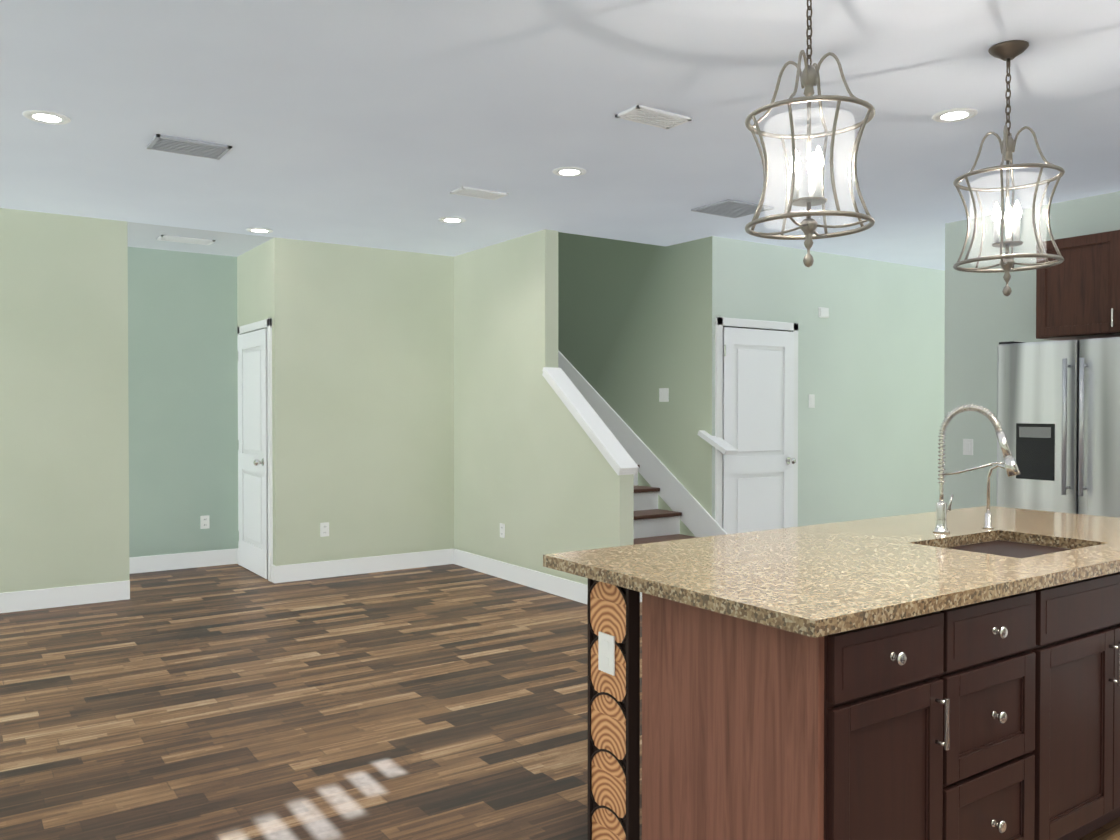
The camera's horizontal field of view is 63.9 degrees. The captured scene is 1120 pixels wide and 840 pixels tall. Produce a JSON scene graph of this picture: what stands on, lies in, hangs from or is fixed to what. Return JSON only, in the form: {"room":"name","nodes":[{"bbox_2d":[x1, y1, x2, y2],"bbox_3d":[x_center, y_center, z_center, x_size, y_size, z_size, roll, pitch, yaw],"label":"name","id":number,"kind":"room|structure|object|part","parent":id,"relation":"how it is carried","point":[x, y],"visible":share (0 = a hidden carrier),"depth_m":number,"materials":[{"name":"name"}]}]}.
{"room":"kitchen","nodes":[
{"label":"kitchen","id":0,"kind":"room"},
{"bbox_2d":[128,247,237,557],"bbox_3d":[-3.353,-0.083,7.776,1.060,2.740,0.120,0,1,-34],"label":"wall","id":1,"kind":"structure","parent":0,"point":[183,389],"depth_m":7.76,"materials":[{"name":"green paint"}]},
{"bbox_2d":[200,515,209,528],"bbox_3d":[-3.114,0.896,7.872,0.075,0.115,0.008,0,1,-34],"label":"outlet","id":2,"kind":"object","parent":1,"relation":"attached to","point":[204,522],"visible":1,"depth_m":7.87,"materials":[{"name":"white plastic"}]},
{"bbox_2d":[0,208,453,592],"bbox_3d":[-3.087,-0.077,7.291,4.350,2.740,1.220,0,1,-34],"label":"wall","id":3,"kind":"structure","parent":0,"point":[363,401],"depth_m":7.18,"materials":[{"name":"paint"}]},
{"bbox_2d":[0,580,129,612],"bbox_3d":[-3.831,1.241,6.049,1.700,0.135,0.014,0,1,-34],"label":"baseboard","id":4,"kind":"structure","parent":3,"relation":"attached to","point":[16,601],"depth_m":6.28,"materials":[{"name":"white wood"}]},
{"bbox_2d":[129,548,237,573],"bbox_3d":[-3.313,1.220,7.734,1.060,0.135,0.020,0,1,-34],"label":"baseboard","id":5,"kind":"structure","parent":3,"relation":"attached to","point":[153,563],"depth_m":7.76,"materials":[{"name":"white wood"}]},
{"bbox_2d":[238,328,267,578],"bbox_3d":[-2.616,0.269,7.542,0.107,2.018,0.814,0,1,-34],"label":"hall door","id":6,"kind":"structure","parent":3,"relation":"in","point":[253,455],"depth_m":7.52,"materials":[{"name":"white wood"}]},
{"bbox_2d":[237,318,272,581],"bbox_3d":[-2.577,0.236,7.566,0.022,2.107,0.948,0,1,-34],"label":"door frame","id":7,"kind":"structure","parent":3,"relation":"attached to","point":[258,325],"depth_m":7.19,"materials":[{"name":"white wood"}]},
{"bbox_2d":[320,522,328,536],"bbox_3d":[-1.927,0.897,7.352,0.075,0.115,0.008,0,1,-34],"label":"outlet","id":8,"kind":"object","parent":3,"relation":"attached to","point":[324,529],"visible":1,"depth_m":7.35,"materials":[{"name":"white plastic"}]},
{"bbox_2d":[272,549,451,582],"bbox_3d":[-1.618,1.222,7.566,1.574,0.135,0.014,0,1,-34],"label":"baseboard","id":9,"kind":"structure","parent":3,"relation":"attached to","point":[353,566],"depth_m":7.52,"materials":[{"name":"white wood"}]},
{"bbox_2d":[454,229,633,584],"bbox_3d":[-0.746,-1.413,7.812,0.120,5.400,4.240,0,1,-34],"label":"wall","id":10,"kind":"structure","parent":0,"point":[505,322],"depth_m":7.09,"materials":[{"name":"paint"}]},
{"bbox_2d":[500,523,504,537],"bbox_3d":[-0.472,0.903,7.325,0.008,0.115,0.075,0,1,-34],"label":"outlet","id":11,"kind":"object","parent":10,"relation":"attached to","point":[502,530],"visible":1,"depth_m":7.32,"materials":[{"name":"white plastic"}]},
{"bbox_2d":[452,548,587,603],"bbox_3d":[-0.262,1.229,7.047,0.044,0.135,2.404,0,1,-34],"label":"baseboard","id":12,"kind":"structure","parent":10,"relation":"attached to","point":[576,591],"depth_m":7.04,"materials":[{"name":"white wood"}]},
{"bbox_2d":[542,367,638,475],"bbox_3d":[0.198,-0.013,6.452,0.160,0.764,0.972,0,1,-34],"label":"trim","id":13,"kind":"structure","parent":10,"relation":"on","point":[613,451],"depth_m":6.38,"materials":[{"name":"white wood"}]},
{"bbox_2d":[0,564,1119,839],"bbox_3d":[1.279,1.338,6.094,10.420,0.060,9.820,0,1,-34],"label":"floor","id":14,"kind":"structure","parent":0,"point":[226,702],"depth_m":4.12,"materials":[{"name":"brown wood"}]},
{"bbox_2d":[237,761,402,839],"bbox_3d":[-0.752,1.345,3.020,0.755,0.001,0.840,0,1,-34],"label":"sunlight patch","id":15,"kind":"object","parent":14,"relation":"on","point":[316,825],"visible":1,"depth_m":3.11,"materials":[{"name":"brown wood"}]},
{"bbox_2d":[634,465,698,601],"bbox_3d":[-0.227,0.023,8.144,1.084,2.520,3.828,0,1,-34],"label":"stairs","id":16,"kind":"structure","parent":14,"relation":"on","point":[653,523],"depth_m":7.26,"materials":[{"name":"white wood"}]},
{"bbox_2d":[581,536,1119,839],"bbox_3d":[1.383,0.910,3.083,2.521,0.881,0.938,0,1,-34],"label":"kitchen island","id":17,"kind":"object","parent":14,"relation":"on","point":[943,672],"depth_m":2.40,"materials":[{"name":"brown wood"}]},
{"bbox_3d":[0.155,0.915,2.688,0.050,0.880,0.200,0,1,-34],"label":"scale panel","id":18,"kind":"part","parent":17,"relation":"part of","materials":[{"name":"brown wood"}]},
{"bbox_2d":[543,504,1119,639],"bbox_3d":[1.321,0.449,3.169,2.584,0.038,1.096,0,1,-34],"label":"island countertop","id":19,"kind":"structure","parent":17,"relation":"on","point":[801,580],"depth_m":2.71,"materials":[{"name":"beige stone"}]},
{"bbox_2d":[932,404,1020,533],"bbox_3d":[1.628,0.183,3.367,0.310,0.489,0.331,0,1,-34],"label":"faucet","id":20,"kind":"object","parent":19,"relation":"on","point":[1011,467],"depth_m":3.39,"materials":[{"name":"silver metal"}]},
{"bbox_2d":[997,337,1119,517],"bbox_3d":[3.182,0.431,5.165,0.957,1.777,0.925,0,1,-34],"label":"refrigerator","id":21,"kind":"object","parent":14,"relation":"on","point":[1058,409],"visible":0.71,"depth_m":4.99,"materials":[{"name":"silver metal"}]},
{"bbox_2d":[0,0,1119,270],"bbox_3d":[1.505,-1.488,5.729,10.420,0.120,9.020,0,1,-34],"label":"ceiling","id":22,"kind":"structure","parent":0,"point":[384,124],"depth_m":4.14,"materials":[{"name":"grey paint"}]},
{"bbox_2d":[22,110,70,124],"bbox_3d":[-2.383,-1.404,4.169,0.196,0.006,0.196,0,1,-34],"label":"recessed light","id":23,"kind":"object","parent":22,"relation":"in","point":[45,117],"visible":1,"depth_m":4.16,"materials":[{"name":"white"}]},
{"bbox_2d":[157,235,214,244],"bbox_3d":[-2.993,-1.439,7.181,0.400,0.011,0.200,0,1,-34],"label":"ceiling vent","id":24,"kind":"object","parent":22,"relation":"in","point":[184,239],"visible":1,"depth_m":7.17,"materials":[{"name":"white metal"}]},
{"bbox_2d":[147,134,231,159],"bbox_3d":[-1.915,-1.408,4.635,0.360,0.011,0.260,0,1,-34],"label":"ceiling vent","id":25,"kind":"object","parent":22,"relation":"in","point":[171,144],"visible":0.98,"depth_m":4.62,"materials":[{"name":"grey metal"}]},
{"bbox_2d":[246,228,272,232],"bbox_3d":[-2.278,-1.437,6.810,0.196,0.006,0.196,0,1,-34],"label":"recessed light","id":26,"kind":"object","parent":22,"relation":"in","point":[259,230],"visible":1,"depth_m":6.81,"materials":[{"name":"white"}]},
{"bbox_2d":[438,217,465,222],"bbox_3d":[-0.773,-1.432,6.436,0.196,0.006,0.196,0,1,-34],"label":"recessed light","id":27,"kind":"object","parent":22,"relation":"in","point":[452,220],"visible":0.98,"depth_m":6.43,"materials":[{"name":"white"}]},
{"bbox_2d":[450,186,507,199],"bbox_3d":[-0.507,-1.420,5.624,0.320,0.011,0.170,0,1,-34],"label":"ceiling vent","id":28,"kind":"object","parent":22,"relation":"in","point":[478,193],"visible":1,"depth_m":5.61,"materials":[{"name":"white metal"}]},
{"bbox_2d":[552,167,586,176],"bbox_3d":[0.054,-1.416,5.123,0.196,0.006,0.196,0,1,-34],"label":"recessed light","id":29,"kind":"object","parent":22,"relation":"in","point":[569,171],"visible":0.94,"depth_m":5.12,"materials":[{"name":"white"}]},
{"bbox_2d":[615,105,691,128],"bbox_3d":[0.435,-1.402,4.160,0.320,0.011,0.170,0,1,-34],"label":"ceiling vent","id":30,"kind":"object","parent":22,"relation":"in","point":[652,117],"visible":1,"depth_m":4.15,"materials":[{"name":"white metal"}]},
{"bbox_2d":[691,199,773,217],"bbox_3d":[1.165,-1.425,6.067,0.420,0.011,0.360,0,1,-34],"label":"ceiling vent","id":31,"kind":"object","parent":22,"relation":"in","point":[730,208],"visible":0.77,"depth_m":6.05,"materials":[{"name":"grey metal"}]},
{"bbox_2d":[745,0,874,267],"bbox_3d":[0.744,-0.923,2.680,0.375,0.933,0.375,0,1,-34],"label":"pendant light","id":32,"kind":"object","parent":22,"relation":"hanging from","point":[809,75],"visible":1,"depth_m":2.66,"materials":[{"name":"grey metal"}]},
{"bbox_2d":[932,108,977,122],"bbox_3d":[1.819,-1.404,4.139,0.196,0.006,0.196,0,1,-34],"label":"recessed light","id":33,"kind":"object","parent":22,"relation":"in","point":[953,115],"visible":1,"depth_m":4.13,"materials":[{"name":"white"}]},
{"bbox_2d":[953,40,1064,295],"bbox_3d":[1.682,-0.931,3.372,0.375,0.933,0.375,0,1,-34],"label":"pendant light","id":34,"kind":"object","parent":22,"relation":"hanging from","point":[1007,51],"visible":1,"depth_m":3.35,"materials":[{"name":"grey metal"}]},
{"bbox_2d":[558,232,711,536],"bbox_3d":[0.124,-1.425,8.718,0.120,5.400,3.969,0,1,-34],"label":"wall","id":35,"kind":"structure","parent":0,"point":[634,327],"depth_m":7.68,"materials":[{"name":"green paint"}]},
{"bbox_2d":[558,350,726,536],"bbox_3d":[0.328,-0.126,8.314,0.016,2.973,4.293,0,1,-34],"label":"trim","id":36,"kind":"structure","parent":35,"relation":"attached to","point":[696,517],"depth_m":7.66,"materials":[{"name":"white wood"}]},
{"bbox_2d":[659,388,668,401],"bbox_3d":[0.869,-0.210,7.528,0.010,0.115,0.115,0,1,-34],"label":"light switch","id":37,"kind":"object","parent":35,"relation":"attached to","point":[663,394],"visible":1,"depth_m":7.52,"materials":[{"name":"white plastic"}]},
{"bbox_2d":[697,430,737,454],"bbox_3d":[1.232,0.174,7.023,0.130,0.181,0.320,0,1,-34],"label":"handrail","id":38,"kind":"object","parent":35,"relation":"attached to","point":[720,444],"depth_m":6.97,"materials":[{"name":"white wood"}]},
{"bbox_2d":[712,236,944,526],"bbox_3d":[3.110,-0.091,8.446,4.720,2.740,0.120,0,1,-34],"label":"wall","id":39,"kind":"structure","parent":0,"point":[871,354],"depth_m":8.05,"materials":[{"name":"green paint"}]},
{"bbox_2d":[715,317,797,526],"bbox_3d":[1.620,0.239,7.343,0.948,2.107,0.022,0,1,-34],"label":"trim","id":40,"kind":"structure","parent":39,"relation":"attached to","point":[721,323],"depth_m":7.10,"materials":[{"name":"white wood"}]},
{"bbox_2d":[722,327,795,533],"bbox_3d":[1.644,0.272,7.304,0.814,2.018,0.107,0,1,-34],"label":"closet door","id":41,"kind":"structure","parent":39,"relation":"in","point":[758,423],"depth_m":7.31,"materials":[{"name":"white wood"}]},
{"bbox_2d":[809,394,814,407],"bbox_3d":[2.166,-0.162,7.718,0.075,0.115,0.010,0,1,-34],"label":"light switch","id":42,"kind":"object","parent":39,"relation":"attached to","point":[811,400],"visible":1,"depth_m":7.71,"materials":[{"name":"white plastic"}]},
{"bbox_2d":[818,307,828,317],"bbox_3d":[2.292,-0.933,7.790,0.130,0.090,0.019,0,1,-34],"label":"light switch","id":43,"kind":"object","parent":39,"relation":"attached to","point":[823,312],"visible":1,"depth_m":7.78,"materials":[{"name":"white plastic"}]},
{"bbox_2d":[944,191,1119,509],"bbox_3d":[3.661,-0.054,5.466,0.120,2.740,2.800,0,1,-34],"label":"wall","id":44,"kind":"structure","parent":0,"point":[984,316],"depth_m":6.34,"materials":[{"name":"green paint"}]},
{"bbox_2d":[963,439,972,454],"bbox_3d":[2.922,0.194,6.430,0.010,0.115,0.075,0,1,-34],"label":"light switch","id":45,"kind":"object","parent":44,"relation":"attached to","point":[967,446],"visible":1,"depth_m":6.43,"materials":[{"name":"white plastic"}]},
{"bbox_2d":[1036,230,1119,340],"bbox_3d":[3.437,-0.818,5.370,0.343,0.610,1.010,0,1,-34],"label":"upper cabinet","id":46,"kind":"object","parent":44,"relation":"attached to","point":[1078,293],"visible":0.88,"depth_m":5.46,"materials":[{"name":"brown wood"}]}
]}

